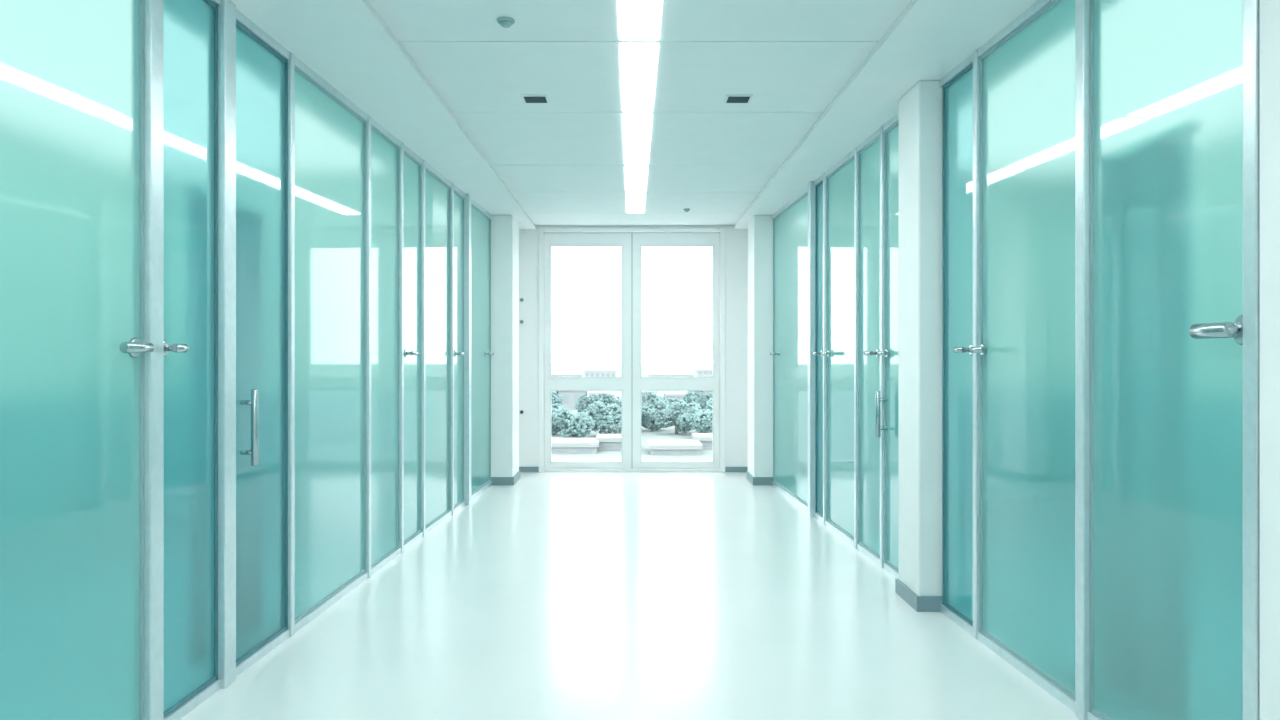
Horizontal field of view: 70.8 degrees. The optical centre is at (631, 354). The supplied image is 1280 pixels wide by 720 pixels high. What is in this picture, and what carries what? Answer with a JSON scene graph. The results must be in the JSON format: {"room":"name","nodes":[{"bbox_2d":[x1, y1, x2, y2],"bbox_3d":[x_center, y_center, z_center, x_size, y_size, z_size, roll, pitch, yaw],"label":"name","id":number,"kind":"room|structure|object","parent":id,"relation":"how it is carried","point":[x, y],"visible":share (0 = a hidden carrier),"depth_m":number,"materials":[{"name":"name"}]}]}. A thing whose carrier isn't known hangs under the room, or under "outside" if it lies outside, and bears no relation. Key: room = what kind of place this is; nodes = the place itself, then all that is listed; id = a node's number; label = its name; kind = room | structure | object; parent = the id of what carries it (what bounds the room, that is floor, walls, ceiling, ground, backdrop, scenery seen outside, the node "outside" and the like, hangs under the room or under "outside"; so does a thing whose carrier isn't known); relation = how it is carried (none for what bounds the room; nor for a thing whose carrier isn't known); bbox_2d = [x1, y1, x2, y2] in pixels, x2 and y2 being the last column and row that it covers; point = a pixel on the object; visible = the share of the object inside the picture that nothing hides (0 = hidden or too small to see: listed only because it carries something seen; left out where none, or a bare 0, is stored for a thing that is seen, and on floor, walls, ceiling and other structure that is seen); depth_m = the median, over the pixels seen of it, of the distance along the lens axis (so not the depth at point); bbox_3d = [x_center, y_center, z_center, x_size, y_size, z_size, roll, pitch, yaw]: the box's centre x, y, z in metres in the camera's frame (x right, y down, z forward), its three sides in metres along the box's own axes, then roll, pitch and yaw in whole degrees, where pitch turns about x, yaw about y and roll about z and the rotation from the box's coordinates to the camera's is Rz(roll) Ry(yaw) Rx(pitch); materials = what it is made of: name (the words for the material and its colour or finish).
{"room":"office corridor","nodes":[
{"label":"office corridor","id":0,"kind":"room"},
{"bbox_2d":[164,0,213,711],"bbox_3d":[-1.510,-0.045,3.040,0.026,2.420,0.372,0,0,0],"label":"glass","id":1,"kind":"object","parent":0,"point":[188,24],"depth_m":3.05,"materials":[{"name":"glass"}]},
{"bbox_2d":[230,0,534,228],"bbox_3d":[-2.445,-1.390,3.515,2.910,0.200,11.430,0,0,0],"label":"ceiling soffit","id":2,"kind":"structure","parent":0,"point":[332,38],"depth_m":4.20,"materials":[{"name":"paint"}]},
{"bbox_2d":[351,0,535,228],"bbox_3d":[-0.999,-1.288,3.510,0.042,0.003,11.420,0,0,0],"label":"trim","id":3,"kind":"structure","parent":2,"relation":"attached to","point":[360,5],"depth_m":4.34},
{"bbox_2d":[491,215,518,476],"bbox_3d":[-1.230,-0.045,8.530,0.260,2.490,0.460,0,0,0],"label":"wall column","id":4,"kind":"structure","parent":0,"point":[504,228],"depth_m":8.30,"materials":[{"name":"white paint"}]},
{"bbox_2d":[491,471,519,484],"bbox_3d":[-1.194,1.163,8.524,0.212,0.075,0.472,0,0,0],"label":"baseboard","id":5,"kind":"structure","parent":4,"relation":"attached to","point":[495,480],"depth_m":8.29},
{"bbox_2d":[180,472,1080,719],"bbox_3d":[0.000,1.260,3.590,3.395,0.120,11.580,0,0,0],"label":"floor","id":6,"kind":"structure","parent":0,"point":[546,595],"depth_m":3.95,"materials":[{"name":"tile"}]},
{"bbox_2d":[519,225,747,466],"bbox_3d":[0.000,-0.150,9.330,7.800,2.700,0.200,0,0,0],"label":"wall","id":7,"kind":"structure","parent":0,"point":[736,240],"depth_m":9.23,"materials":[{"name":"white paint"}]},
{"bbox_2d":[519,467,538,471],"bbox_3d":[-1.095,1.173,9.223,0.290,0.055,0.014,0,0,0],"label":"baseboard","id":8,"kind":"structure","parent":7,"relation":"attached to","point":[521,469],"depth_m":9.22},
{"bbox_2d":[545,233,631,468],"bbox_3d":[-0.452,-0.043,9.290,0.896,2.425,0.060,0,0,0],"label":"glass door","id":9,"kind":"structure","parent":7,"relation":"attached to","point":[624,383],"depth_m":9.26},
{"bbox_2d":[550,245,621,462],"bbox_3d":[-0.470,-0.010,9.272,0.741,2.236,0.036,0,0,0],"label":"gasket","id":10,"kind":"object","parent":9,"relation":"attached to","point":[550,245],"visible":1,"depth_m":9.25,"materials":[{"name":"white plastic"}]},
{"bbox_2d":[539,228,724,471],"bbox_3d":[0.000,-0.050,9.280,1.910,2.500,0.140,0,0,0],"label":"trim","id":11,"kind":"structure","parent":7,"relation":"attached to","point":[542,231],"depth_m":9.21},
{"bbox_2d":[632,233,718,468],"bbox_3d":[0.452,-0.043,9.290,0.896,2.425,0.060,0,0,0],"label":"glass door","id":12,"kind":"structure","parent":7,"relation":"attached to","point":[638,239],"depth_m":9.26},
{"bbox_2d":[641,245,713,462],"bbox_3d":[0.465,-0.010,9.272,0.753,2.236,0.036,0,0,0],"label":"gasket","id":13,"kind":"object","parent":12,"relation":"attached to","point":[641,245],"visible":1,"depth_m":9.25,"materials":[{"name":"white plastic"}]},
{"bbox_2d":[725,467,747,471],"bbox_3d":[1.095,1.173,9.223,0.290,0.055,0.014,0,0,0],"label":"baseboard","id":14,"kind":"structure","parent":7,"relation":"attached to","point":[727,469],"depth_m":9.22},
{"bbox_2d":[734,0,929,228],"bbox_3d":[1.059,-1.288,3.510,0.042,0.004,11.420,0,0,0],"label":"trim","id":15,"kind":"structure","parent":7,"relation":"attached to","point":[919,5],"depth_m":4.34,"materials":[{"name":"white paint"}]},
{"bbox_2d":[368,0,911,224],"bbox_3d":[0.030,-1.340,3.515,2.040,0.020,11.422,0,0,0],"label":"ceiling panels","id":16,"kind":"object","parent":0,"point":[561,159],"depth_m":4.47,"materials":[{"name":"paint"}]},
{"bbox_2d":[521,94,549,102],"bbox_3d":[-0.500,-1.326,4.660,0.136,0.010,0.136,0,0,0],"label":"ceiling vent","id":17,"kind":"object","parent":16,"relation":"in","point":[527,98],"depth_m":4.64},
{"bbox_2d":[618,0,661,210],"bbox_3d":[0.030,-1.400,3.515,2.040,0.020,11.430,0,0,0],"label":"backing","id":18,"kind":"object","parent":16,"relation":"attached to","point":[618,0],"depth_m":4.62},
{"bbox_2d":[724,94,752,102],"bbox_3d":[0.550,-1.326,4.660,0.136,0.010,0.136,0,0,0],"label":"ceiling vent","id":19,"kind":"object","parent":16,"relation":"in","point":[730,98],"depth_m":4.64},
{"bbox_2d":[748,215,772,476],"bbox_3d":[1.242,-0.045,8.530,0.235,2.490,0.460,0,0,0],"label":"column","id":20,"kind":"structure","parent":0,"point":[760,227],"depth_m":8.30,"materials":[{"name":"white paint"}]},
{"bbox_2d":[746,471,772,484],"bbox_3d":[1.206,1.163,8.524,0.187,0.075,0.472,0,0,0],"label":"baseboard","id":21,"kind":"structure","parent":20,"relation":"attached to","point":[753,480],"depth_m":8.29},
{"bbox_2d":[734,0,1037,228],"bbox_3d":[2.475,-1.390,3.515,2.850,0.200,11.430,0,0,0],"label":"ceiling soffit","id":22,"kind":"structure","parent":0,"point":[944,33],"depth_m":4.14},
{"bbox_2d":[899,80,941,595],"bbox_3d":[1.452,-0.045,4.385,0.215,2.490,0.330,0,0,0],"label":"column","id":23,"kind":"structure","parent":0,"point":[920,108],"depth_m":4.22,"materials":[{"name":"white paint"}]},
{"bbox_2d":[895,579,941,611],"bbox_3d":[1.398,1.165,4.378,0.134,0.070,0.344,0,0,0],"label":"baseboard","id":24,"kind":"structure","parent":23,"relation":"attached to","point":[918,603],"depth_m":4.21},
{"bbox_2d":[1260,0,1279,719],"bbox_3d":[1.672,-0.045,-0.020,0.170,2.490,4.369,0,0,-2],"label":"wall","id":25,"kind":"structure","parent":0,"point":[1269,9],"depth_m":2.13,"materials":[{"name":"white paint"}]},
{"bbox_3d":[0.000,-1.560,3.515,8.040,0.120,11.670,0,0,0],"label":"ceiling","id":26,"kind":"structure","parent":0,"visible":0},
{"bbox_2d":[211,0,491,218],"bbox_3d":[-1.512,-1.272,3.050,0.053,0.035,10.509,0,0,2],"label":"rail","id":27,"kind":"object","parent":26,"relation":"attached to","point":[241,18],"visible":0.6,"depth_m":4.33,"materials":[{"name":"metal"}]},
{"bbox_2d":[497,17,514,27],"bbox_3d":[-0.500,-1.317,3.570,0.070,0.027,0.070,0,0,0],"label":"smoke detector","id":28,"kind":"object","parent":26,"relation":"attached to","point":[506,22],"visible":1,"depth_m":3.55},
{"bbox_2d":[619,0,660,212],"bbox_3d":[0.030,-1.335,3.145,0.168,0.018,10.630,0,0,0],"label":"recessed light","id":29,"kind":"object","parent":26,"relation":"in","point":[639,19],"visible":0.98,"depth_m":4.41,"materials":[{"name":"white plastic"}]},
{"bbox_2d":[626,193,644,212],"bbox_3d":[0.030,-1.334,7.885,0.156,0.016,1.030,0,0,0],"label":"diffuser","id":30,"kind":"object","parent":29,"relation":"attached to","point":[635,201],"depth_m":7.83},
{"bbox_2d":[625,166,646,191],"bbox_3d":[0.030,-1.334,6.820,0.156,0.016,0.980,0,0,0],"label":"diffuser","id":31,"kind":"object","parent":29,"relation":"attached to","point":[636,176],"depth_m":6.76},
{"bbox_2d":[623,114,651,164],"bbox_3d":[0.030,-1.334,5.615,0.156,0.016,1.310,0,0,0],"label":"diffuser","id":32,"kind":"object","parent":29,"relation":"attached to","point":[637,127],"depth_m":5.51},
{"bbox_2d":[621,44,656,110],"bbox_3d":[0.030,-1.334,4.375,0.156,0.016,1.050,0,0,0],"label":"diffuser","id":33,"kind":"object","parent":29,"relation":"attached to","point":[638,61],"depth_m":4.27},
{"bbox_2d":[619,0,660,39],"bbox_3d":[0.030,-1.334,3.235,0.156,0.016,1.110,0,0,0],"label":"diffuser","id":34,"kind":"object","parent":29,"relation":"attached to","point":[639,19],"depth_m":3.56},
{"bbox_2d":[772,0,1052,218],"bbox_3d":[1.431,-1.272,5.230,0.053,0.035,6.146,0,0,-2],"label":"rail","id":35,"kind":"object","parent":26,"relation":"attached to","point":[1037,6],"visible":0.45,"depth_m":4.00,"materials":[{"name":"metal"}]},
{"bbox_3d":[-2.587,1.260,3.515,2.625,0.120,11.430,0,0,0],"label":"floor","id":36,"kind":"structure","parent":0,"visible":0},
{"bbox_2d":[164,482,491,719],"bbox_3d":[-1.512,1.183,3.050,0.053,0.035,10.509,0,0,2],"label":"rail","id":37,"kind":"object","parent":36,"relation":"on","point":[191,704],"visible":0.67,"depth_m":3.95,"materials":[{"name":"metal"}]},
{"bbox_2d":[0,0,153,719],"bbox_3d":[-1.508,-0.045,2.256,0.093,2.420,1.037,0,0,2],"label":"door","id":38,"kind":"structure","parent":37,"relation":"on","point":[134,347],"depth_m":2.45,"materials":[{"name":"glass"}]},
{"bbox_2d":[144,0,163,719],"bbox_3d":[-1.517,-0.045,2.812,0.072,2.490,0.073,0,0,0],"label":"post","id":39,"kind":"object","parent":37,"relation":"on","point":[153,9],"visible":0.58,"depth_m":2.79,"materials":[{"name":"metal"}]},
{"bbox_2d":[164,0,217,717],"bbox_3d":[-1.486,-0.045,3.040,0.094,2.420,0.384,0,0,0],"label":"door frame","id":40,"kind":"structure","parent":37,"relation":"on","point":[179,348],"depth_m":3.22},
{"bbox_2d":[218,0,235,688],"bbox_3d":[-1.497,-0.045,3.275,0.078,2.490,0.086,0,0,0],"label":"post","id":41,"kind":"object","parent":37,"relation":"on","point":[226,10],"visible":0.53,"depth_m":3.24,"materials":[{"name":"metal"}]},
{"bbox_2d":[236,20,287,665],"bbox_3d":[-1.468,-0.045,3.574,0.094,2.420,0.512,0,0,0],"label":"door","id":42,"kind":"structure","parent":37,"relation":"on","point":[253,402],"depth_m":3.60,"materials":[{"name":"glass"}]},
{"bbox_2d":[288,52,294,636],"bbox_3d":[-1.481,-0.045,3.849,0.066,2.490,0.037,0,0,0],"label":"post","id":43,"kind":"object","parent":37,"relation":"on","point":[291,63],"visible":0.45,"depth_m":3.84,"materials":[{"name":"metal"}]},
{"bbox_2d":[295,66,365,622],"bbox_3d":[-1.461,-0.045,4.351,0.032,2.420,0.971,0,0,2],"label":"partition panel","id":44,"kind":"object","parent":37,"relation":"on","point":[297,70],"visible":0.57,"depth_m":4.83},
{"bbox_2d":[295,71,363,617],"bbox_3d":[-1.461,-0.045,4.351,0.012,2.420,0.958,0,0,2],"label":"glass","id":45,"kind":"object","parent":44,"relation":"attached to","point":[329,140],"visible":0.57,"depth_m":4.28,"materials":[{"name":"glass"}]},
{"bbox_2d":[366,115,370,577],"bbox_3d":[-1.444,-0.045,4.856,0.066,2.490,0.040,0,0,0],"label":"post","id":46,"kind":"object","parent":37,"relation":"on","point":[368,123],"visible":0.46,"depth_m":4.84,"materials":[{"name":"metal"}]},
{"bbox_2d":[371,126,399,567],"bbox_3d":[-1.431,-0.045,5.159,0.032,2.420,0.567,0,0,2],"label":"partition panel","id":47,"kind":"object","parent":37,"relation":"on","point":[372,127],"visible":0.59,"depth_m":5.43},
{"bbox_2d":[371,129,397,563],"bbox_3d":[-1.431,-0.045,5.159,0.012,2.420,0.554,0,0,2],"label":"glass","id":48,"kind":"object","parent":47,"relation":"attached to","point":[384,156],"visible":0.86,"depth_m":5.16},
{"bbox_2d":[400,142,403,552],"bbox_3d":[-1.421,-0.045,5.461,0.066,2.490,0.040,0,0,0],"label":"post","id":49,"kind":"object","parent":37,"relation":"on","point":[402,143],"visible":0.46,"depth_m":5.45,"materials":[{"name":"metal"}]},
{"bbox_2d":[404,151,421,543],"bbox_3d":[-1.386,-0.045,5.708,0.098,2.420,0.454,0,0,0],"label":"door","id":50,"kind":"structure","parent":37,"relation":"on","point":[406,353],"depth_m":5.75,"materials":[{"name":"glass"}]},
{"bbox_2d":[422,160,424,536],"bbox_3d":[-1.403,-0.045,5.955,0.066,2.490,0.040,0,0,0],"label":"post","id":51,"kind":"object","parent":37,"relation":"on","point":[423,165],"visible":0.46,"depth_m":5.94,"materials":[{"name":"metal"}]},
{"bbox_2d":[425,168,450,528],"bbox_3d":[-1.387,-0.045,6.357,0.032,2.420,0.767,0,0,2],"label":"partition panel","id":52,"kind":"object","parent":37,"relation":"on","point":[426,170],"visible":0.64,"depth_m":6.73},
{"bbox_2d":[425,171,448,525],"bbox_3d":[-1.387,-0.045,6.357,0.012,2.420,0.754,0,0,2],"label":"glass","id":53,"kind":"object","parent":52,"relation":"attached to","point":[436,193],"visible":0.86,"depth_m":6.33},
{"bbox_2d":[451,183,453,514],"bbox_3d":[-1.374,-0.045,6.755,0.066,2.490,0.030,0,0,0],"label":"post","id":54,"kind":"object","parent":37,"relation":"on","point":[452,187],"visible":0.46,"depth_m":6.74,"materials":[{"name":"metal"}]},
{"bbox_2d":[454,190,465,507],"bbox_3d":[-1.339,-0.045,6.980,0.098,2.420,0.420,0,0,0],"label":"door","id":55,"kind":"structure","parent":37,"relation":"on","point":[463,353],"depth_m":7.03,"materials":[{"name":"glass"}]},
{"bbox_2d":[464,194,470,504],"bbox_3d":[-1.343,-0.045,7.230,0.093,2.490,0.080,0,0,0],"label":"post","id":56,"kind":"object","parent":37,"relation":"on","point":[467,200],"visible":0.56,"depth_m":7.19,"materials":[{"name":"metal"}]},
{"bbox_2d":[471,204,493,494],"bbox_3d":[-1.305,-0.045,7.779,0.090,2.420,1.022,0,0,2],"label":"door","id":57,"kind":"structure","parent":37,"relation":"on","point":[490,353],"depth_m":7.87,"materials":[{"name":"glass"}]},
{"bbox_3d":[2.587,1.260,3.515,2.625,0.120,11.430,0,0,0],"label":"floor","id":58,"kind":"structure","parent":0,"visible":0},
{"bbox_2d":[772,482,1101,719],"bbox_3d":[1.431,1.183,5.230,0.053,0.035,6.146,0,0,-2],"label":"rail","id":59,"kind":"object","parent":58,"relation":"on","point":[1022,667],"visible":0.52,"depth_m":3.71,"materials":[{"name":"metal"}]},
{"bbox_2d":[770,192,807,505],"bbox_3d":[1.315,-0.045,7.519,0.090,2.420,1.542,0,0,-2],"label":"door","id":60,"kind":"structure","parent":59,"relation":"on","point":[773,353],"depth_m":7.54,"materials":[{"name":"glass"}]},
{"bbox_2d":[808,181,814,516],"bbox_3d":[1.363,-0.045,6.710,0.093,2.490,0.080,0,0,0],"label":"post","id":61,"kind":"object","parent":59,"relation":"on","point":[811,188],"visible":0.54,"depth_m":6.67,"materials":[{"name":"metal"}]},
{"bbox_2d":[812,180,822,516],"bbox_3d":[1.354,-0.045,6.530,0.096,2.420,0.280,0,0,0],"label":"partition panel","id":62,"kind":"object","parent":59,"relation":"on","point":[815,353],"visible":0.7,"depth_m":6.66,"materials":[{"name":"glass"}]},
{"bbox_2d":[817,183,822,513],"bbox_3d":[1.380,-0.045,6.530,0.012,2.420,0.269,0,0,-2],"label":"glass","id":63,"kind":"object","parent":62,"relation":"attached to","point":[820,187],"visible":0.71,"depth_m":6.56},
{"bbox_2d":[823,172,825,524],"bbox_3d":[1.388,-0.045,6.370,0.066,2.490,0.040,0,0,0],"label":"post","id":64,"kind":"object","parent":59,"relation":"on","point":[824,177],"visible":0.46,"depth_m":6.35,"materials":[{"name":"metal"}]},
{"bbox_2d":[821,156,853,539],"bbox_3d":[1.372,-0.045,5.979,0.090,2.420,0.742,0,0,-2],"label":"door","id":65,"kind":"structure","parent":59,"relation":"on","point":[827,353],"depth_m":6.01,"materials":[{"name":"glass"}]},
{"bbox_2d":[854,147,857,548],"bbox_3d":[1.417,-0.045,5.590,0.066,2.490,0.040,0,0,0],"label":"post","id":66,"kind":"object","parent":59,"relation":"on","point":[855,148],"visible":0.46,"depth_m":5.58,"materials":[{"name":"metal"}]},
{"bbox_2d":[858,136,879,557],"bbox_3d":[1.401,-0.045,5.335,0.096,2.420,0.470,0,0,0],"label":"partition panel","id":67,"kind":"object","parent":59,"relation":"on","point":[867,353],"visible":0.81,"depth_m":5.56,"materials":[{"name":"glass"}]},
{"bbox_2d":[860,139,879,554],"bbox_3d":[1.425,-0.045,5.335,0.012,2.420,0.459,0,0,-2],"label":"glass","id":68,"kind":"object","parent":67,"relation":"attached to","point":[870,158],"visible":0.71,"depth_m":5.39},
{"bbox_2d":[880,126,883,567],"bbox_3d":[1.435,-0.045,5.080,0.066,2.490,0.040,0,0,0],"label":"post","id":69,"kind":"object","parent":59,"relation":"on","point":[881,127],"visible":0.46,"depth_m":5.06,"materials":[{"name":"metal"}]},
{"bbox_2d":[876,121,898,571],"bbox_3d":[1.415,-0.045,4.809,0.090,2.420,0.501,0,0,-2],"label":"door","id":70,"kind":"structure","parent":59,"relation":"on","point":[885,353],"depth_m":4.97,"materials":[{"name":"glass"}]},
{"bbox_2d":[942,63,972,625],"bbox_3d":[1.449,-0.045,4.019,0.094,2.420,0.373,0,0,0],"label":"partition panel","id":71,"kind":"object","parent":59,"relation":"on","point":[955,349],"visible":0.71,"depth_m":4.20,"materials":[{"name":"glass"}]},
{"bbox_2d":[945,68,972,620],"bbox_3d":[1.473,-0.045,4.019,0.012,2.420,0.362,0,0,-2],"label":"glass","id":72,"kind":"object","parent":71,"relation":"attached to","point":[959,95],"visible":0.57,"depth_m":4.03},
{"bbox_2d":[973,49,979,638],"bbox_3d":[1.482,-0.045,3.813,0.066,2.490,0.037,0,0,0],"label":"post","id":73,"kind":"object","parent":59,"relation":"on","point":[976,60],"visible":0.44,"depth_m":3.80,"materials":[{"name":"metal"}]},
{"bbox_2d":[970,0,1074,699],"bbox_3d":[1.467,-0.045,3.395,0.090,2.420,0.799,0,0,-2],"label":"door","id":74,"kind":"structure","parent":59,"relation":"on","point":[982,349],"depth_m":3.38,"materials":[{"name":"glass"}]},
{"bbox_2d":[1075,0,1088,719],"bbox_3d":[1.511,-0.045,2.971,0.072,2.490,0.053,0,0,0],"label":"post","id":75,"kind":"object","parent":59,"relation":"on","point":[1081,6],"visible":0.54,"depth_m":2.96,"materials":[{"name":"metal"}]},
{"bbox_2d":[1089,0,1242,719],"bbox_3d":[1.505,-0.045,2.571,0.102,2.420,0.748,0,0,0],"label":"door","id":76,"kind":"structure","parent":59,"relation":"on","point":[1219,329],"depth_m":2.56,"materials":[{"name":"glass"}]},
{"bbox_2d":[1243,0,1259,719],"bbox_3d":[1.538,-0.045,2.188,0.076,2.490,0.047,0,0,0],"label":"post","id":77,"kind":"object","parent":59,"relation":"on","point":[1251,8],"visible":0.6,"depth_m":2.18,"materials":[{"name":"metal"}]},
{"label":"outside","id":78,"kind":"structure","parent":0,"visible":0},
{"bbox_2d":[551,364,712,460],"bbox_3d":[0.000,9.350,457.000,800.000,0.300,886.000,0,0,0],"label":"ground","id":79,"kind":"structure","parent":78,"point":[668,433],"depth_m":105.47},
{"bbox_2d":[551,391,562,408],"bbox_3d":[-12.597,7.431,131.114,5.295,4.851,6.400,0,0,0],"label":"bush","id":80,"kind":"object","parent":79,"relation":"on","point":[555,398],"visible":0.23,"depth_m":129.71,"materials":[{"name":"green plant"}]},
{"bbox_2d":[551,403,567,433],"bbox_3d":[-8.977,7.414,104.052,4.972,3.764,5.501,0,0,0],"label":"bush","id":81,"kind":"object","parent":79,"relation":"on","point":[554,429],"visible":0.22,"depth_m":103.30,"materials":[{"name":"green plant"}]},
{"bbox_2d":[551,375,582,376],"bbox_3d":[-26.000,8.200,326.000,16.000,2.000,12.000,0,0,0],"label":"block","id":82,"kind":"object","parent":79,"relation":"on","point":[551,375],"visible":0.14,"depth_m":319.98,"materials":[{"name":"concrete"}]},
{"bbox_2d":[551,373,583,374],"bbox_3d":[-26.000,7.000,326.000,16.400,0.400,12.400,0,0,0],"label":"parapet","id":83,"kind":"object","parent":82,"relation":"on","point":[551,373],"visible":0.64,"depth_m":330.54,"materials":[{"name":"concrete"}]},
{"bbox_2d":[558,391,586,408],"bbox_3d":[-10.200,7.650,156.000,4.500,3.100,8.000,0,0,0],"label":"block","id":84,"kind":"object","parent":79,"relation":"on","point":[571,404],"visible":0.29,"depth_m":152.00,"materials":[{"name":"concrete"}]},
{"bbox_2d":[561,395,581,402],"bbox_3d":[-10.200,7.417,151.985,3.600,1.395,0.070,0,0,0],"label":"glazing","id":85,"kind":"object","parent":84,"relation":"attached to","point":[565,397],"visible":0.68,"depth_m":151.96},
{"bbox_2d":[553,408,594,437],"bbox_3d":[-6.351,7.587,97.965,4.658,3.677,5.151,0,0,0],"label":"bush","id":86,"kind":"object","parent":79,"relation":"on","point":[577,425],"visible":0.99,"depth_m":97.14,"materials":[{"name":"green plant"}]},
{"bbox_2d":[551,447,597,453],"bbox_3d":[-5.600,8.900,86.500,4.500,0.600,5.000,0,0,0],"label":"block","id":87,"kind":"object","parent":79,"relation":"on","point":[570,450],"visible":0.43,"depth_m":84.00,"materials":[{"name":"concrete"}]},
{"bbox_2d":[553,448,590,450],"bbox_3d":[-5.600,8.855,83.985,3.600,0.270,0.070,0,0,0],"label":"glazing","id":88,"kind":"object","parent":87,"relation":"attached to","point":[554,449],"visible":1,"depth_m":83.94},
{"bbox_2d":[551,438,598,446],"bbox_3d":[-5.600,8.400,86.500,4.900,0.400,5.400,0,0,0],"label":"parapet","id":89,"kind":"object","parent":87,"relation":"on","point":[555,442],"visible":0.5,"depth_m":84.35,"materials":[{"name":"concrete"}]},
{"bbox_2d":[574,392,620,411],"bbox_3d":[-4.392,7.371,128.189,7.764,4.170,6.020,0,0,0],"label":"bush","id":90,"kind":"object","parent":79,"relation":"on","point":[584,401],"visible":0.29,"depth_m":127.72,"materials":[{"name":"green plant"}]},
{"bbox_2d":[580,401,620,433],"bbox_3d":[-3.392,7.183,102.548,5.673,4.034,4.863,0,0,0],"label":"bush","id":91,"kind":"object","parent":79,"relation":"on","point":[598,411],"visible":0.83,"depth_m":100.98,"materials":[{"name":"green plant"}]},
{"bbox_2d":[584,371,616,376],"bbox_3d":[-12.000,7.700,346.000,12.000,3.000,12.000,0,0,0],"label":"block","id":92,"kind":"object","parent":79,"relation":"on","point":[589,372],"visible":0.36,"depth_m":340.04,"materials":[{"name":"concrete"}]},
{"bbox_2d":[585,373,614,376],"bbox_3d":[-12.000,7.475,339.985,11.200,1.350,0.070,0,0,0],"label":"glazing","id":93,"kind":"object","parent":92,"relation":"attached to","point":[586,374],"visible":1,"depth_m":339.96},
{"bbox_2d":[598,442,620,449],"bbox_3d":[-1.600,8.800,89.000,3.400,0.800,4.000,0,0,0],"label":"block","id":94,"kind":"object","parent":79,"relation":"on","point":[615,445],"visible":0.36,"depth_m":87.01,"materials":[{"name":"concrete"}]},
{"bbox_2d":[596,434,620,441],"bbox_3d":[-1.600,8.200,89.000,3.800,0.400,4.400,0,0,0],"label":"parapet","id":95,"kind":"object","parent":94,"relation":"on","point":[601,437],"visible":0.57,"depth_m":87.27,"materials":[{"name":"concrete"}]},
{"bbox_2d":[641,399,670,430],"bbox_3d":[2.360,7.309,109.845,5.373,3.909,4.572,0,0,0],"label":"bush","id":96,"kind":"object","parent":79,"relation":"on","point":[647,412],"visible":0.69,"depth_m":108.44,"materials":[{"name":"green plant"}]},
{"bbox_2d":[641,391,681,408],"bbox_3d":[4.340,7.425,130.378,7.980,4.546,6.856,0,0,0],"label":"tree","id":97,"kind":"object","parent":79,"relation":"on","point":[651,397],"visible":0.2,"depth_m":128.61,"materials":[{"name":"green plant"}]},
{"bbox_2d":[648,375,693,376],"bbox_3d":[14.000,8.200,326.000,16.000,2.000,12.000,0,0,0],"label":"block","id":98,"kind":"object","parent":79,"relation":"on","point":[648,375],"visible":0.14,"depth_m":319.98,"materials":[{"name":"concrete"}]},
{"bbox_2d":[648,373,693,374],"bbox_3d":[14.000,7.000,326.000,16.400,0.400,12.400,0,0,0],"label":"parapet","id":99,"kind":"object","parent":98,"relation":"on","point":[648,373],"visible":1,"depth_m":319.83,"materials":[{"name":"concrete"}]},
{"bbox_2d":[650,450,699,454],"bbox_3d":[4.000,8.950,85.500,4.600,0.500,5.000,0,0,0],"label":"block","id":100,"kind":"object","parent":79,"relation":"on","point":[652,452],"visible":0.43,"depth_m":83.00,"materials":[{"name":"concrete"}]},
{"bbox_2d":[647,440,702,449],"bbox_3d":[4.000,8.500,85.500,5.000,0.400,5.400,0,0,0],"label":"parapet","id":101,"kind":"object","parent":100,"relation":"on","point":[652,444],"visible":1,"depth_m":82.80,"materials":[{"name":"concrete"}]},
{"bbox_2d":[655,450,694,452],"bbox_3d":[4.000,8.912,82.985,3.680,0.225,0.070,0,0,0],"label":"glazing","id":102,"kind":"object","parent":100,"relation":"attached to","point":[656,451],"visible":1,"depth_m":82.94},
{"bbox_2d":[654,399,701,433],"bbox_3d":[5.364,7.191,105.045,5.702,4.018,5.586,0,0,0],"label":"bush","id":103,"kind":"object","parent":79,"relation":"on","point":[672,415],"visible":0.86,"depth_m":104.11,"materials":[{"name":"green plant"}]},
{"bbox_2d":[678,391,712,411],"bbox_3d":[10.540,7.266,131.500,7.772,4.663,7.243,0,0,0],"label":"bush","id":104,"kind":"object","parent":79,"relation":"on","point":[691,397],"visible":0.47,"depth_m":130.78,"materials":[{"name":"green plant"}]},
{"bbox_2d":[686,408,712,432],"bbox_3d":[8.210,7.635,100.021,4.188,3.514,6.006,0,0,0],"label":"bush","id":105,"kind":"object","parent":79,"relation":"on","point":[702,422],"visible":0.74,"depth_m":98.40,"materials":[{"name":"green plant"}]},
{"bbox_2d":[695,370,712,376],"bbox_3d":[30.000,7.500,336.000,12.000,3.400,12.000,0,0,0],"label":"block","id":106,"kind":"object","parent":79,"relation":"on","point":[697,374],"visible":0.29,"depth_m":329.98,"materials":[{"name":"concrete"}]},
{"bbox_2d":[700,441,712,448],"bbox_3d":[8.000,8.800,90.000,3.400,0.800,4.000,0,0,0],"label":"block","id":107,"kind":"object","parent":79,"relation":"on","point":[710,442],"visible":0.21,"depth_m":87.99,"materials":[{"name":"concrete"}]},
{"bbox_2d":[692,433,712,440],"bbox_3d":[8.000,8.200,90.000,3.800,0.400,4.400,0,0,0],"label":"parapet","id":108,"kind":"object","parent":107,"relation":"on","point":[696,436],"visible":0.5,"depth_m":88.34,"materials":[{"name":"concrete"}]},
{"bbox_3d":[7.500,8.100,156.000,3.400,2.200,8.000,0,0,0],"label":"block","id":109,"kind":"object","parent":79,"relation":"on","visible":0},
{"bbox_2d":[663,392,685,396],"bbox_3d":[7.500,6.800,156.000,3.800,0.400,8.400,0,0,0],"label":"parapet","id":110,"kind":"object","parent":109,"relation":"on","point":[667,394],"visible":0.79,"depth_m":151.81,"materials":[{"name":"concrete"}]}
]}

